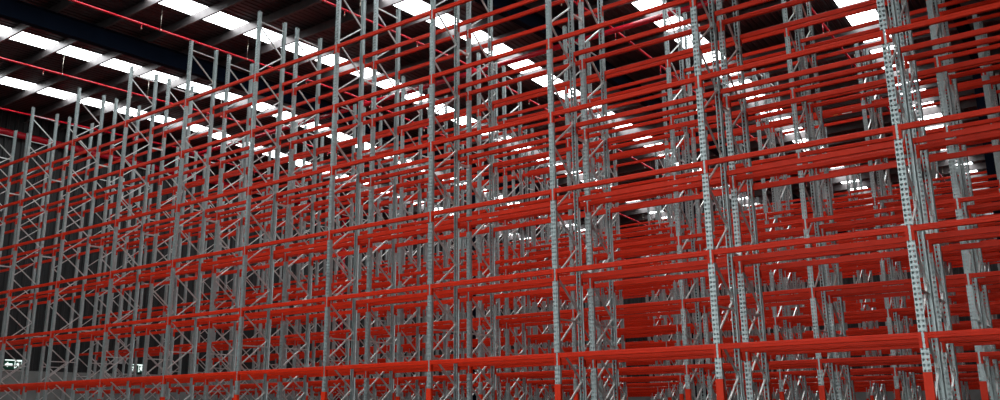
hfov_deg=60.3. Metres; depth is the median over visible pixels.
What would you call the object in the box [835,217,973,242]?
crossbar
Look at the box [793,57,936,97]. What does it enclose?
crossbar
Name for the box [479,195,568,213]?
crossbar
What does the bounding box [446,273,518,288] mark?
crossbar
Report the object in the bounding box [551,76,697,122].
crossbar
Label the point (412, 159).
frame
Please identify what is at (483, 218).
crossbar
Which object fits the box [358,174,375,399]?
frame
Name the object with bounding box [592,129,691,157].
crossbar
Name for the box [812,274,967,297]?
crossbar
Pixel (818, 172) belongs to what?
crossbar
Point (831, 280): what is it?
frame
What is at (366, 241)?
crossbar
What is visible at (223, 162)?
crossbar
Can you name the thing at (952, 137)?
crossbar
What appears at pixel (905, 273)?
frame
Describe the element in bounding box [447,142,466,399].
frame
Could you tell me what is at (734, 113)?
crossbar
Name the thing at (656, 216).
frame
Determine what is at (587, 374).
crossbar
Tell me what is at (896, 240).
crossbar
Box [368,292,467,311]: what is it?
crossbar
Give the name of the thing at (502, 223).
frame
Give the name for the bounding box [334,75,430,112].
crossbar
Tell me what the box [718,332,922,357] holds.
crossbar
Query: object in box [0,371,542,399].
trim
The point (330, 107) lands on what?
crossbar
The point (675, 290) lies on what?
frame
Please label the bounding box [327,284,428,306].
crossbar
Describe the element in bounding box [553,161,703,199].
crossbar
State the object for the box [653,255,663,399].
frame
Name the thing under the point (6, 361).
exit sign
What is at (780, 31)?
crossbar
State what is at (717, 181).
crossbar
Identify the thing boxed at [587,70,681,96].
crossbar
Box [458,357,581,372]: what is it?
crossbar
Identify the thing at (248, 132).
crossbar
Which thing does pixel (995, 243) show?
crossbar
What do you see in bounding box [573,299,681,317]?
crossbar
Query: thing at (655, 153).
frame
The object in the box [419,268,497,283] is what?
crossbar
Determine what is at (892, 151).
crossbar
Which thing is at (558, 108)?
crossbar
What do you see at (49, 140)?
frame
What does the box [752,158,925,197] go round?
crossbar
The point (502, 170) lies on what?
crossbar
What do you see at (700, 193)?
crossbar
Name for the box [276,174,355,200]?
crossbar
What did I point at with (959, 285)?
crossbar
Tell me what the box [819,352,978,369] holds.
crossbar
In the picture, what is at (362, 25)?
frame
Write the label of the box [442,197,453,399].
frame
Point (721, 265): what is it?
crossbar
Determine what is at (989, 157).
steel column
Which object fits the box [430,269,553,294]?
crossbar
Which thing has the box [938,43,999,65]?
crossbar
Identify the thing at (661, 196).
frame
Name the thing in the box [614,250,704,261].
crossbar
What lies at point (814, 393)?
frame
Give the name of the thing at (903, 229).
crossbar
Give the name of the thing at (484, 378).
crossbar
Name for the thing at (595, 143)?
crossbar
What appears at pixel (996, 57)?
crossbar
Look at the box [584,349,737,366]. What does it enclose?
crossbar
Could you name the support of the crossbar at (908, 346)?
attached to the frame at (954, 392)
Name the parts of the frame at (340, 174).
post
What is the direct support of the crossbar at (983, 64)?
attached to the frame
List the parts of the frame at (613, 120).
post, post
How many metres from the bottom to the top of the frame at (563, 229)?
11.177 m
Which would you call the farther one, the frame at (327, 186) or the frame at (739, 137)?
the frame at (327, 186)
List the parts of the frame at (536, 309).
post, post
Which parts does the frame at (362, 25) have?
post, post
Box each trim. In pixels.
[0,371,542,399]
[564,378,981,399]
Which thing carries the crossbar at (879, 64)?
attached to the frame at (954, 392)
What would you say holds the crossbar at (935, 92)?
attached to the frame at (849, 392)
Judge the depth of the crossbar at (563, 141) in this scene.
22.27 m
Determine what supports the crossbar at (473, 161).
attached to the frame at (481, 395)
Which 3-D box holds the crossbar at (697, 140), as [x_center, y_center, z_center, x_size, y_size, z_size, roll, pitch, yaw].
[4.002,-1.254,22.253,2.766,0.205,0.061,-10,-17,35]
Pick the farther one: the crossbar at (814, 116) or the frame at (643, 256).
the frame at (643, 256)
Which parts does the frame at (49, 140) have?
post, post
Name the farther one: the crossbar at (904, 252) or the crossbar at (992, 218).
the crossbar at (904, 252)
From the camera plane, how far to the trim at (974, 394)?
51.28 m
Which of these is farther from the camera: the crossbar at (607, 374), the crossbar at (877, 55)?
the crossbar at (607, 374)
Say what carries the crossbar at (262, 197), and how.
attached to the frame at (190, 53)
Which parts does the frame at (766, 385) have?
post, post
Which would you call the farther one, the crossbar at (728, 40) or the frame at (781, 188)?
the frame at (781, 188)
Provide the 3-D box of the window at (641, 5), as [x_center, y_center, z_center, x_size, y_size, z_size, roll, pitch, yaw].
[5.841,-4.946,27.725,0.860,1.408,62.000,-10,-17,35]
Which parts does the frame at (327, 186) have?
post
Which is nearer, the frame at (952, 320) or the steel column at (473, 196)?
the frame at (952, 320)
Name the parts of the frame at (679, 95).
post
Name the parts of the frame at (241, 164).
post, post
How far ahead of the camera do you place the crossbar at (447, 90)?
18.73 m
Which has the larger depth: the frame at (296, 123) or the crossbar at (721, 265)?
the frame at (296, 123)
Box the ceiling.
[0,0,999,266]
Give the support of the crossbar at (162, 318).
attached to the frame at (190, 53)
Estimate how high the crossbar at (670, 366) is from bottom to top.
0.205 m
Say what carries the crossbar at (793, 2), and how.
attached to the frame at (954, 392)
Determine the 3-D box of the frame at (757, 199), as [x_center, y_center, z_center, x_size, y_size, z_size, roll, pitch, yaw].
[12.467,5.383,39.497,0.170,11.177,1.201,-10,-17,35]
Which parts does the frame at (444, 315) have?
post, post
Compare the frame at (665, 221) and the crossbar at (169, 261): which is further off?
the frame at (665, 221)
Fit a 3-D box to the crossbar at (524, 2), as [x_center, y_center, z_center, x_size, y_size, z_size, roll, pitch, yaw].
[0.220,-3.851,17.449,2.766,0.205,0.061,-10,-17,35]
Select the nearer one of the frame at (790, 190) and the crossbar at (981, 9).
the crossbar at (981, 9)
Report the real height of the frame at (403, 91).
11.177 m
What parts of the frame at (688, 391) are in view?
post, post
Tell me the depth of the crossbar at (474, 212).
23.60 m
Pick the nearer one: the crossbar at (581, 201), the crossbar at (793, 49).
the crossbar at (793, 49)
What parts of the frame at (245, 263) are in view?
post, post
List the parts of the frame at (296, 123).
post, post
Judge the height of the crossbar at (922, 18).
0.205 m
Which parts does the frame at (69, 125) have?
post, post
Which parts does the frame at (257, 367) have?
post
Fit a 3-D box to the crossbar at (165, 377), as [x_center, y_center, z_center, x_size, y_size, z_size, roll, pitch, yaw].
[-6.955,4.119,19.923,2.766,0.205,0.061,-10,-17,35]
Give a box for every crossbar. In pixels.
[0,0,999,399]
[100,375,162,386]
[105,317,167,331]
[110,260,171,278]
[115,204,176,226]
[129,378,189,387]
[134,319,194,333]
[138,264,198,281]
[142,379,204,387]
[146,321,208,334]
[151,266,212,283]
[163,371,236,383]
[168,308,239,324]
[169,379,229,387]
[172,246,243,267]
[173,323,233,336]
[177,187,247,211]
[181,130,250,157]
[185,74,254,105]
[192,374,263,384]
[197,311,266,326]
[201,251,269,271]
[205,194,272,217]
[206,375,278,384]
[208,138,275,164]
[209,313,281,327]
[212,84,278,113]
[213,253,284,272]
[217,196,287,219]
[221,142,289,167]
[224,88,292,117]
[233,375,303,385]
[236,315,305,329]
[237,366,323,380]
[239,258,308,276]
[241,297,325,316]
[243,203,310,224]
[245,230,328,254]
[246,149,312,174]
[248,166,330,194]
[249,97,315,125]
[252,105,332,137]
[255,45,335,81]
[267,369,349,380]
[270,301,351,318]
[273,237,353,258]
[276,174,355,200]
[279,114,357,144]
[279,371,364,381]
[282,56,359,90]
[282,303,366,320]
[285,239,368,261]
[288,178,369,204]
[291,118,371,148]
[294,61,372,94]
[306,371,388,381]
[309,306,390,322]
[311,244,391,265]
[314,185,392,209]
[316,128,393,155]
[318,72,394,103]
[324,360,427,376]
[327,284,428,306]
[327,377,396,387]
[329,212,429,239]
[329,325,397,337]
[331,274,398,289]
[332,142,429,174]
[333,224,399,239]
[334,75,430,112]
[336,10,430,52]
[347,380,414,387]
[348,327,415,338]
[350,277,416,292]
[354,364,453,376]
[356,289,453,309]
[356,381,425,387]
[357,329,425,340]
[358,219,453,244]
[359,152,453,182]
[361,87,456,121]
[363,24,456,63]
[366,366,467,377]
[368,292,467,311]
[369,222,467,247]
[371,156,467,185]
[373,92,466,126]
[374,30,466,68]
[375,381,444,388]
[393,366,490,378]
[394,295,492,314]
[395,229,491,252]
[396,164,488,192]
[397,103,490,134]
[398,43,487,78]
[398,374,478,384]
[399,318,478,331]
[400,263,478,280]
[401,159,477,182]
[401,210,477,227]
[402,110,477,135]
[418,377,498,385]
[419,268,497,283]
[419,321,492,333]
[420,169,488,188]
[420,218,488,235]
[421,118,495,141]
[429,353,555,371]
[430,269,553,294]
[431,112,549,151]
[431,189,551,221]
[432,39,547,83]
[434,169,503,186]
[434,269,504,280]
[434,378,506,382]
[435,121,502,140]
[435,220,504,232]
[436,323,505,329]
[446,175,520,195]
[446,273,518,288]
[446,323,523,333]
[446,378,524,385]
[447,128,517,151]
[458,0,537,31]
[458,54,571,94]
[458,124,574,160]
[458,198,576,228]
[458,275,579,298]
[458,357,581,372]
[468,0,578,37]
[469,60,581,100]
[469,129,583,164]
[469,202,586,231]
[469,278,589,300]
[469,360,591,372]
[479,87,565,115]
[479,139,566,165]
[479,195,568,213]
[480,251,570,270]
[480,309,572,325]
[480,370,573,381]
[492,8,600,49]
[492,73,602,110]
[493,140,605,172]
[493,210,608,237]
[494,282,611,304]
[495,360,614,374]
[497,95,580,123]
[497,149,581,172]
[498,201,583,222]
[499,255,585,274]
[499,312,587,327]
[500,373,589,382]
[504,99,588,123]
[505,150,590,174]
[506,206,592,224]
[506,258,594,274]
[507,315,597,328]
[508,374,599,382]
[521,108,604,133]
[522,158,606,180]
[523,209,605,229]
[524,262,604,279]
[525,316,609,330]
[526,374,615,383]
[549,0,691,48]
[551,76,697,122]
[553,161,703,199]
[555,250,709,280]
[558,344,716,364]
[566,60,666,92]
[568,116,670,146]
[570,175,673,197]
[572,236,677,258]
[573,13,711,62]
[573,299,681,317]
[575,365,685,378]
[576,91,717,133]
[578,172,723,207]
[581,257,730,285]
[583,21,719,68]
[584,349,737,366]
[585,97,725,138]
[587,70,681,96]
[588,177,731,211]
[589,127,685,148]
[590,75,687,101]
[591,183,687,200]
[591,261,738,287]
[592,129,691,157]
[593,242,693,257]
[594,189,695,210]
[594,351,745,367]
[595,303,697,314]
[595,368,701,375]
[596,245,699,263]
[598,306,703,321]
[601,370,707,379]
[604,37,737,81]
[607,86,695,109]
[607,110,743,148]
[609,138,698,159]
[610,187,750,218]
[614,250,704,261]
[614,267,757,292]
[615,193,702,207]
[616,308,710,318]
[617,353,764,368]
[619,370,713,374]
[668,28,785,66]
[671,89,791,123]
[675,153,797,179]
[679,219,804,244]
[683,41,797,76]
[683,288,811,308]
[687,102,803,132]
[687,359,818,373]
[689,46,802,77]
[691,162,810,190]
[693,105,808,136]
[695,226,816,249]
[697,168,815,193]
[699,30,883,87]
[699,292,823,311]
[701,229,821,250]
[703,57,814,90]
[703,363,830,374]
[705,125,895,172]
[705,294,828,312]
[707,115,819,144]
[709,363,835,375]
[711,173,826,199]
[711,226,908,262]
[714,0,771,22]
[716,234,832,256]
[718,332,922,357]
[719,297,839,315]
[720,49,897,100]
[721,0,812,30]
[724,365,846,376]
[726,139,908,183]
[727,57,899,107]
[733,147,912,187]
[733,235,921,268]
[740,0,902,45]
[740,241,924,272]
[740,338,934,359]
[746,73,914,119]
[747,340,936,360]
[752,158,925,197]
[759,247,937,277]
[766,342,950,362]
[787,0,925,35]
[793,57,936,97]
[799,126,945,157]
[800,6,934,48]
[804,15,937,49]
[806,73,942,107]
[806,198,956,227]
[810,78,946,112]
[812,137,954,169]
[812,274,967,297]
[816,26,945,64]
[817,146,956,173]
[819,207,964,234]
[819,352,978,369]
[822,89,954,121]
[823,212,966,235]
[826,279,974,301]
[828,153,964,180]
[830,282,976,302]
[833,357,985,370]
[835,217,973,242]
[837,359,987,370]
[842,286,983,305]
[849,360,994,371]
[885,2,999,43]
[897,106,999,138]
[900,24,999,60]
[904,35,999,68]
[910,214,999,239]
[912,123,999,151]
[915,131,999,158]
[917,54,999,84]
[924,328,999,347]
[925,225,999,248]
[928,232,999,252]
[929,145,999,169]
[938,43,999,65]
[939,0,999,15]
[939,335,999,350]
[941,240,999,259]
[942,339,999,351]
[947,60,999,78]
[947,117,999,131]
[949,65,999,83]
[954,341,999,354]
[958,193,999,208]
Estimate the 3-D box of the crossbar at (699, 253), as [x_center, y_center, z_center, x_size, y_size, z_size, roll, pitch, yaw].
[2.079,1.071,13.879,2.766,0.205,0.061,-10,-17,35]
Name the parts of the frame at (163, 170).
post, post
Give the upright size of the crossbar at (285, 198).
0.205 m
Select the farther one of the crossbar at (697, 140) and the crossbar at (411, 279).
the crossbar at (411, 279)
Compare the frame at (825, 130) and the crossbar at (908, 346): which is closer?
the crossbar at (908, 346)
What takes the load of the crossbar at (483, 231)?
attached to the frame at (469, 187)
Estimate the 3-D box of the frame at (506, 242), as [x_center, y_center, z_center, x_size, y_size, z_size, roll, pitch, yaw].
[0.405,1.643,23.763,0.170,11.177,0.851,-10,-17,35]
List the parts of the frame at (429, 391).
post, post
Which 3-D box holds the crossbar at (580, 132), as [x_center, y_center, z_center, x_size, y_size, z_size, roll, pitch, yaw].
[0.486,-1.032,17.086,2.766,0.205,0.061,-10,-17,35]
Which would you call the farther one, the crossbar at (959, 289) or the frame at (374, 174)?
the frame at (374, 174)
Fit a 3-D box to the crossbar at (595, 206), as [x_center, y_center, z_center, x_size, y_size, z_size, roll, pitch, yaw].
[3.551,-0.030,21.293,2.766,0.205,0.061,-10,-17,35]
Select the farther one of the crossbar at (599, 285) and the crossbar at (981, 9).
the crossbar at (599, 285)
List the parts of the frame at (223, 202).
post, post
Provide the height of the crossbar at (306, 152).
0.205 m
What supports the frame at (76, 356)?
on the floor
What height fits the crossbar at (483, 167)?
0.205 m
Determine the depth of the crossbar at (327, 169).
19.34 m
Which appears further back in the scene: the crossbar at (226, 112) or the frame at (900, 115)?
the frame at (900, 115)
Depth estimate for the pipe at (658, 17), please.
27.90 m
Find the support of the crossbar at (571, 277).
attached to the frame at (429, 391)
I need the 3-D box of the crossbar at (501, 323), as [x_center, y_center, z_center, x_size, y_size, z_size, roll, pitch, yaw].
[-0.942,3.552,23.808,2.766,0.205,0.061,-10,-17,35]
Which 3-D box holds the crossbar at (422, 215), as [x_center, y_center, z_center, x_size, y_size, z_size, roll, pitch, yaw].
[-2.462,0.537,17.408,2.766,0.205,0.061,-10,-17,35]
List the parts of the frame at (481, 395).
post, post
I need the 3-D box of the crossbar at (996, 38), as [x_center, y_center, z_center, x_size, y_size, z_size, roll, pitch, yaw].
[7.273,-2.289,12.300,2.766,0.205,0.061,-10,-17,35]
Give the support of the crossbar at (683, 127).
attached to the frame at (688, 391)
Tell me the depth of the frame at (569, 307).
46.74 m
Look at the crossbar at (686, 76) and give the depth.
21.97 m
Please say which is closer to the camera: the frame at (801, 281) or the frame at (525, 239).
the frame at (801, 281)
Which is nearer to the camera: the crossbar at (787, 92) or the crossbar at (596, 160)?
the crossbar at (787, 92)
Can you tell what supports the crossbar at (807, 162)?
attached to the frame at (823, 393)
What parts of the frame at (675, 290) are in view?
post, post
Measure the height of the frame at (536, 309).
11.177 m
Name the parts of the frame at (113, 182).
post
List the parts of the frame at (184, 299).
post, post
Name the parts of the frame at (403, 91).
post, post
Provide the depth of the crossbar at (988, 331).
10.90 m
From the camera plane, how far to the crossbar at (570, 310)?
21.24 m
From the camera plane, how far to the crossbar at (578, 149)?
23.09 m
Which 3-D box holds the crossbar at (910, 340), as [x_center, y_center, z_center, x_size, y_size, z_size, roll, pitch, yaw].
[4.823,2.172,12.567,2.766,0.205,0.061,-10,-17,35]
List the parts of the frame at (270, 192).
post, post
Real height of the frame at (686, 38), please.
11.177 m
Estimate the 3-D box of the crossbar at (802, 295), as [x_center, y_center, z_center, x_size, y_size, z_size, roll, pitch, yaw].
[5.610,2.221,18.707,2.766,0.205,0.061,-10,-17,35]
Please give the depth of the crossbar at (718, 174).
14.83 m
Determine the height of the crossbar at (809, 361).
0.205 m
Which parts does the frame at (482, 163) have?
post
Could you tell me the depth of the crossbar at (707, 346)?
13.47 m
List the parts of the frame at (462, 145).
post, post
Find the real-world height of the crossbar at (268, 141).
0.205 m
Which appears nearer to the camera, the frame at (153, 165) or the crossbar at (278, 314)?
the crossbar at (278, 314)
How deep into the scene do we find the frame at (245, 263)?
20.34 m
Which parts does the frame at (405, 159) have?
post, post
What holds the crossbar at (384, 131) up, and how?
attached to the frame at (394, 181)
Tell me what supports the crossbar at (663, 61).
attached to the frame at (688, 391)
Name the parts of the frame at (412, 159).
post, post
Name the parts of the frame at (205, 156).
post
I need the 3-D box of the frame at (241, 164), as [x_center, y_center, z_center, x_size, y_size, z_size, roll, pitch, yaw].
[-9.249,3.126,29.338,0.170,11.177,1.201,-10,-17,35]
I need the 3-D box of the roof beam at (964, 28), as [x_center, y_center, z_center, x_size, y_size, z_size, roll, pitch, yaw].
[11.988,-5.494,23.248,0.220,1.936,61.800,-10,-17,35]
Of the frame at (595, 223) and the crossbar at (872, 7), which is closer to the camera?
the crossbar at (872, 7)
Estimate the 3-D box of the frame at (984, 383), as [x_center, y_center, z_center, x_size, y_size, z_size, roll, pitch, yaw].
[8.850,-0.225,16.573,0.170,11.177,1.201,-10,-17,35]
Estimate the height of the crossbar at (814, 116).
0.205 m
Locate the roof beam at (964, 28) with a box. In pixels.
[945,0,999,116]
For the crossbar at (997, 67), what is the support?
attached to the frame
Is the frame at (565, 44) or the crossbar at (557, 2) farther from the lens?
the frame at (565, 44)
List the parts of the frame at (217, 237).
post, post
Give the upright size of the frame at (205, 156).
11.177 m
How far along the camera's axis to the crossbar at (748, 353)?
12.94 m
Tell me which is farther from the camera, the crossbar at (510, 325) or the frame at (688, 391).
the crossbar at (510, 325)
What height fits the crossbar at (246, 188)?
0.205 m
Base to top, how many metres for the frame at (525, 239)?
11.177 m
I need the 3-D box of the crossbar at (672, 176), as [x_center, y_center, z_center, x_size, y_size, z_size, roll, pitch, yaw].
[2.850,-0.253,20.357,2.766,0.205,0.061,-10,-17,35]
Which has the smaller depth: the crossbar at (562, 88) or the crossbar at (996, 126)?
the crossbar at (996, 126)
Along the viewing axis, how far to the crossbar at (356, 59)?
20.69 m
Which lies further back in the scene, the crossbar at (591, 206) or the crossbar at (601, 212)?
the crossbar at (591, 206)
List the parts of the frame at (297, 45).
post, post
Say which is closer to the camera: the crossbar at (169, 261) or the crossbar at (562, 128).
the crossbar at (562, 128)
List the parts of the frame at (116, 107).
post, post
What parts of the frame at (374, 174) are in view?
post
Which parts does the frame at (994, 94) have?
post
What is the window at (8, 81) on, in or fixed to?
in the ceiling
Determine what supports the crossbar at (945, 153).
attached to the frame at (849, 392)
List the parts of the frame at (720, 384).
post, post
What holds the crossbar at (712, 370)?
attached to the frame at (686, 38)
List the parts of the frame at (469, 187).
post, post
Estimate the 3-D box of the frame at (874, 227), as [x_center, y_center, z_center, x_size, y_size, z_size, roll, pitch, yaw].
[20.933,6.954,46.263,0.170,11.177,1.201,-10,-17,35]
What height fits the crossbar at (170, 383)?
0.205 m
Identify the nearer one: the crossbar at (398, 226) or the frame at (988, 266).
the crossbar at (398, 226)
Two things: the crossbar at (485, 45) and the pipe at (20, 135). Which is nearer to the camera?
the crossbar at (485, 45)
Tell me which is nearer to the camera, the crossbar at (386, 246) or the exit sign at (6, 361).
the crossbar at (386, 246)
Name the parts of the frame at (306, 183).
post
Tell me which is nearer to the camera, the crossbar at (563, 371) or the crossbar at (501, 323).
the crossbar at (563, 371)
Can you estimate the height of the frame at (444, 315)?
11.177 m
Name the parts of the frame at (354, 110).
post, post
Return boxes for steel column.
[472,173,476,399]
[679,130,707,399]
[971,67,999,252]
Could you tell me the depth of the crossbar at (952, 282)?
17.24 m
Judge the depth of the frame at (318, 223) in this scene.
28.69 m
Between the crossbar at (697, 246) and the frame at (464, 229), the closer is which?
the crossbar at (697, 246)
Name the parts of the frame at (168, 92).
post, post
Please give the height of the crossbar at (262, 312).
0.205 m
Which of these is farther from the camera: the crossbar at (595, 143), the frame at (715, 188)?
the frame at (715, 188)
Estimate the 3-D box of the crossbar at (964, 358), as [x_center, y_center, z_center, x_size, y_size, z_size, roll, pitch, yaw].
[7.888,3.174,16.774,2.766,0.205,0.061,-10,-17,35]
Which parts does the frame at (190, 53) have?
post, post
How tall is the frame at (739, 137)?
11.177 m
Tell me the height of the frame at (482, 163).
11.177 m
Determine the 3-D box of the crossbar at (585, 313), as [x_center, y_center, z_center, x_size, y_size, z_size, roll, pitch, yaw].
[1.085,3.058,21.899,2.766,0.205,0.061,-10,-17,35]
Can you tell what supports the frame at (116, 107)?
on the floor
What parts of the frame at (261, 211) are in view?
post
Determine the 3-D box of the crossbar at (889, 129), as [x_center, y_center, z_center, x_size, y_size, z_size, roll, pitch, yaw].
[4.325,-0.720,12.621,2.766,0.205,0.061,-10,-17,35]
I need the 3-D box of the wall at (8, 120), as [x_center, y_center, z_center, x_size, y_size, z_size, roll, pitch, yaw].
[-13.845,3.052,40.573,0.050,10.299,62.000,-10,-17,35]
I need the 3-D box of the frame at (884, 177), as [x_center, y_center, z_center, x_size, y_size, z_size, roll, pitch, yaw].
[16.992,4.545,36.306,0.170,11.177,1.201,-10,-17,35]
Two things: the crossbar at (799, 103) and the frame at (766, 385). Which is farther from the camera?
the crossbar at (799, 103)
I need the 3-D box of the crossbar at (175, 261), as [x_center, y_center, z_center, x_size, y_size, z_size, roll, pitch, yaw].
[-6.987,1.374,20.600,2.766,0.205,0.061,-10,-17,35]
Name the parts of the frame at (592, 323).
post, post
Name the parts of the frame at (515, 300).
post, post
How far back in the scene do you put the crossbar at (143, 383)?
22.53 m
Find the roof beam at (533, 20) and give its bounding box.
[473,0,845,232]
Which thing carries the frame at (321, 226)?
on the floor
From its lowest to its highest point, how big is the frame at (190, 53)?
11.177 m
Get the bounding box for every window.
[0,25,584,230]
[0,77,530,238]
[159,0,671,218]
[393,0,756,205]
[632,0,866,190]
[834,0,976,172]
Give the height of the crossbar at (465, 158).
0.205 m
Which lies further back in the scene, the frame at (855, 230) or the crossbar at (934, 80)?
the frame at (855, 230)
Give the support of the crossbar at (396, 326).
attached to the frame at (403, 91)
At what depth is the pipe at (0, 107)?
34.93 m
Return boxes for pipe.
[0,57,625,259]
[0,107,519,253]
[0,127,346,399]
[69,0,663,233]
[164,0,726,165]
[320,0,725,209]
[561,0,869,228]
[805,3,972,216]
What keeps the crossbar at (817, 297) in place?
attached to the frame at (849, 392)
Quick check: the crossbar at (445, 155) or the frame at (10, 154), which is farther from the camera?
the frame at (10, 154)
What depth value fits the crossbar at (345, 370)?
19.01 m
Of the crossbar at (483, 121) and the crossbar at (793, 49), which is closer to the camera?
the crossbar at (793, 49)
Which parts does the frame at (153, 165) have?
post, post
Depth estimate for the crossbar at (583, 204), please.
16.78 m
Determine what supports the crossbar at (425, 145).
attached to the frame at (429, 391)
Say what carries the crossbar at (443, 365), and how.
attached to the frame at (362, 25)
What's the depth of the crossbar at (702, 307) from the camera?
20.62 m
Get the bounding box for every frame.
[0,107,61,399]
[0,130,19,341]
[0,133,51,399]
[0,154,10,235]
[36,116,93,399]
[43,87,109,399]
[76,176,115,399]
[84,98,140,399]
[97,65,162,399]
[102,178,141,399]
[114,160,154,399]
[140,77,193,399]
[144,170,178,399]
[156,146,200,399]
[160,39,223,399]
[186,153,217,399]
[193,198,227,399]
[203,54,253,399]
[208,132,244,399]
[217,200,245,399]
[233,10,292,399]
[239,145,271,399]
[239,192,267,399]
[258,190,285,399]
[261,115,302,399]
[277,27,321,399]
[286,178,309,399]
[291,124,323,399]
[291,216,315,399]
[308,185,328,399]
[310,226,327,399]
[321,0,373,399]
[327,98,361,399]
[330,169,354,399]
[333,208,353,399]
[355,107,382,399]
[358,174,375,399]
[358,217,367,399]
[363,0,400,399]
[372,244,382,399]
[376,199,397,399]
[382,242,396,397]
[385,156,411,399]
[394,204,409,399]
[395,76,428,399]
[407,238,422,399]
[408,157,426,399]
[421,236,434,399]
[425,88,447,399]
[426,0,469,399]
[433,195,443,399]
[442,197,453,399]
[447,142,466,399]
[450,231,464,399]
[464,229,466,399]
[466,0,496,399]
[472,149,484,397]
[475,180,490,399]
[477,52,505,399]
[494,186,505,399]
[495,223,504,399]
[502,65,527,399]
[508,220,520,399]
[511,127,534,399]
[525,239,533,399]
[529,168,547,399]
[530,128,552,399]
[540,215,554,399]
[545,0,590,399]
[547,175,563,399]
[555,213,569,399]
[561,265,570,399]
[562,25,592,399]
[566,232,579,399]
[578,0,620,399]
[586,41,615,399]
[589,112,608,399]
[590,163,610,399]
[600,112,627,399]
[604,204,622,399]
[609,168,625,399]
[643,256,656,399]
[644,256,656,399]
[647,197,667,399]
[650,216,666,399]
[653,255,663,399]
[654,143,679,399]
[659,196,678,396]
[662,0,705,399]
[662,90,694,399]
[664,221,676,399]
[668,150,693,399]
[678,93,711,399]
[682,12,726,399]
[690,0,744,399]
[700,207,715,399]
[713,187,731,399]
[716,0,771,399]
[717,187,740,399]
[726,136,757,399]
[738,136,764,399]
[752,68,793,399]
[756,197,779,399]
[765,72,807,399]
[768,205,789,399]
[775,177,801,399]
[781,0,836,399]
[782,175,811,399]
[793,237,813,399]
[797,1,852,399]
[798,236,819,399]
[813,120,844,399]
[816,121,855,399]
[845,165,878,399]
[848,230,869,399]
[853,163,886,399]
[854,43,907,399]
[855,230,876,398]
[866,48,917,399]
[874,227,895,399]
[876,0,946,399]
[884,177,911,399]
[891,182,922,399]
[892,0,962,399]
[898,103,941,399]
[926,0,994,399]
[927,152,964,399]
[931,151,969,399]
[935,0,999,399]
[972,14,999,192]
[976,214,999,371]
[979,21,999,158]
[979,214,999,350]
[995,72,999,100]
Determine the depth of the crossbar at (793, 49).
20.22 m
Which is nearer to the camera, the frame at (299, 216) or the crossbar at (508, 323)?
the crossbar at (508, 323)
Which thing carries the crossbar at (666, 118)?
attached to the frame at (688, 391)
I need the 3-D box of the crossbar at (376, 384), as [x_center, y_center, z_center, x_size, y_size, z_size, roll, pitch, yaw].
[-2.723,5.491,25.687,2.766,0.205,0.061,-10,-17,35]
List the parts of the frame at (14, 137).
post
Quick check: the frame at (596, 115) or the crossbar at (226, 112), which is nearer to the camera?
the crossbar at (226, 112)
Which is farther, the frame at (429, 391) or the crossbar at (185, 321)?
the crossbar at (185, 321)
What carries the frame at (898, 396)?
on the floor
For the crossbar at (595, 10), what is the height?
0.205 m
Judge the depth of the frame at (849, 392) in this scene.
18.89 m
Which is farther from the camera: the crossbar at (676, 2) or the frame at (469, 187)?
the frame at (469, 187)
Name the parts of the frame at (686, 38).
post, post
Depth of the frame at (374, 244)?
47.17 m
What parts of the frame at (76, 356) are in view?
post, post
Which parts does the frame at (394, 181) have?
post, post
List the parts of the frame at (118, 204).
post, post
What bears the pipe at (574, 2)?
hanging from the ceiling
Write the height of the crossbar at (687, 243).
0.205 m
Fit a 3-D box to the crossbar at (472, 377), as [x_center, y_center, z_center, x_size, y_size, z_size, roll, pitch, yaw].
[-1.162,4.849,23.156,2.766,0.205,0.061,-10,-17,35]
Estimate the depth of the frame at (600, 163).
32.95 m
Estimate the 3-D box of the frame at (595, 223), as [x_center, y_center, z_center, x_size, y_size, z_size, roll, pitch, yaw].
[2.667,1.224,22.167,0.170,11.177,0.851,-10,-17,35]
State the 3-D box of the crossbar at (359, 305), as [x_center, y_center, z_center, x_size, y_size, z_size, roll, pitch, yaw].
[-4.008,2.550,19.601,2.766,0.205,0.061,-10,-17,35]
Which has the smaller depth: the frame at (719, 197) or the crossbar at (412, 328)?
the crossbar at (412, 328)
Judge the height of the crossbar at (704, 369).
0.205 m
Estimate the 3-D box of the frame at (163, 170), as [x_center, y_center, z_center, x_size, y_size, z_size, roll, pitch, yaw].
[-13.169,4.156,33.336,0.170,11.177,0.851,-10,-17,35]
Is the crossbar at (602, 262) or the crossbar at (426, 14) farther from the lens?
the crossbar at (602, 262)
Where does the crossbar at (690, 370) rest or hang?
attached to the frame at (686, 38)
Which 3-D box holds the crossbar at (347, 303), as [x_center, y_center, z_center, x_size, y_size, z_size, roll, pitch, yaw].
[-4.243,2.476,19.288,2.766,0.205,0.061,-10,-17,35]
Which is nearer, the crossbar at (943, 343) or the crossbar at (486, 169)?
the crossbar at (943, 343)
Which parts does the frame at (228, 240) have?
post, post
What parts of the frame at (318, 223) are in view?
post, post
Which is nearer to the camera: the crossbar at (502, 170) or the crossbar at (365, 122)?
the crossbar at (365, 122)
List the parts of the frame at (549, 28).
post, post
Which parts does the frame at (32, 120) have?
post, post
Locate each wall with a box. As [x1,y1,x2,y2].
[0,110,554,385]
[563,237,999,384]
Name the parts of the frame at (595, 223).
post, post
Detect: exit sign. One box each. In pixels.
[3,359,21,369]
[132,364,142,372]
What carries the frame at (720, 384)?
on the floor
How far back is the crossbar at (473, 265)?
23.25 m
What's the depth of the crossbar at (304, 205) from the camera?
22.44 m
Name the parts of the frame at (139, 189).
post, post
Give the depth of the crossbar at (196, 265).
22.91 m
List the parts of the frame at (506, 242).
post, post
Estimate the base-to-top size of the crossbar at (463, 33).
0.205 m
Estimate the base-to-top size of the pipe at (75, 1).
2.058 m
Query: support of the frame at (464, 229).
on the floor
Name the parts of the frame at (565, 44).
post, post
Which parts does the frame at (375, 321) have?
post, post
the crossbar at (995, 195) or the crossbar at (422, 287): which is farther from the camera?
the crossbar at (422, 287)
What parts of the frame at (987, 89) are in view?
post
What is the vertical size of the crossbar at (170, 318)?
0.205 m

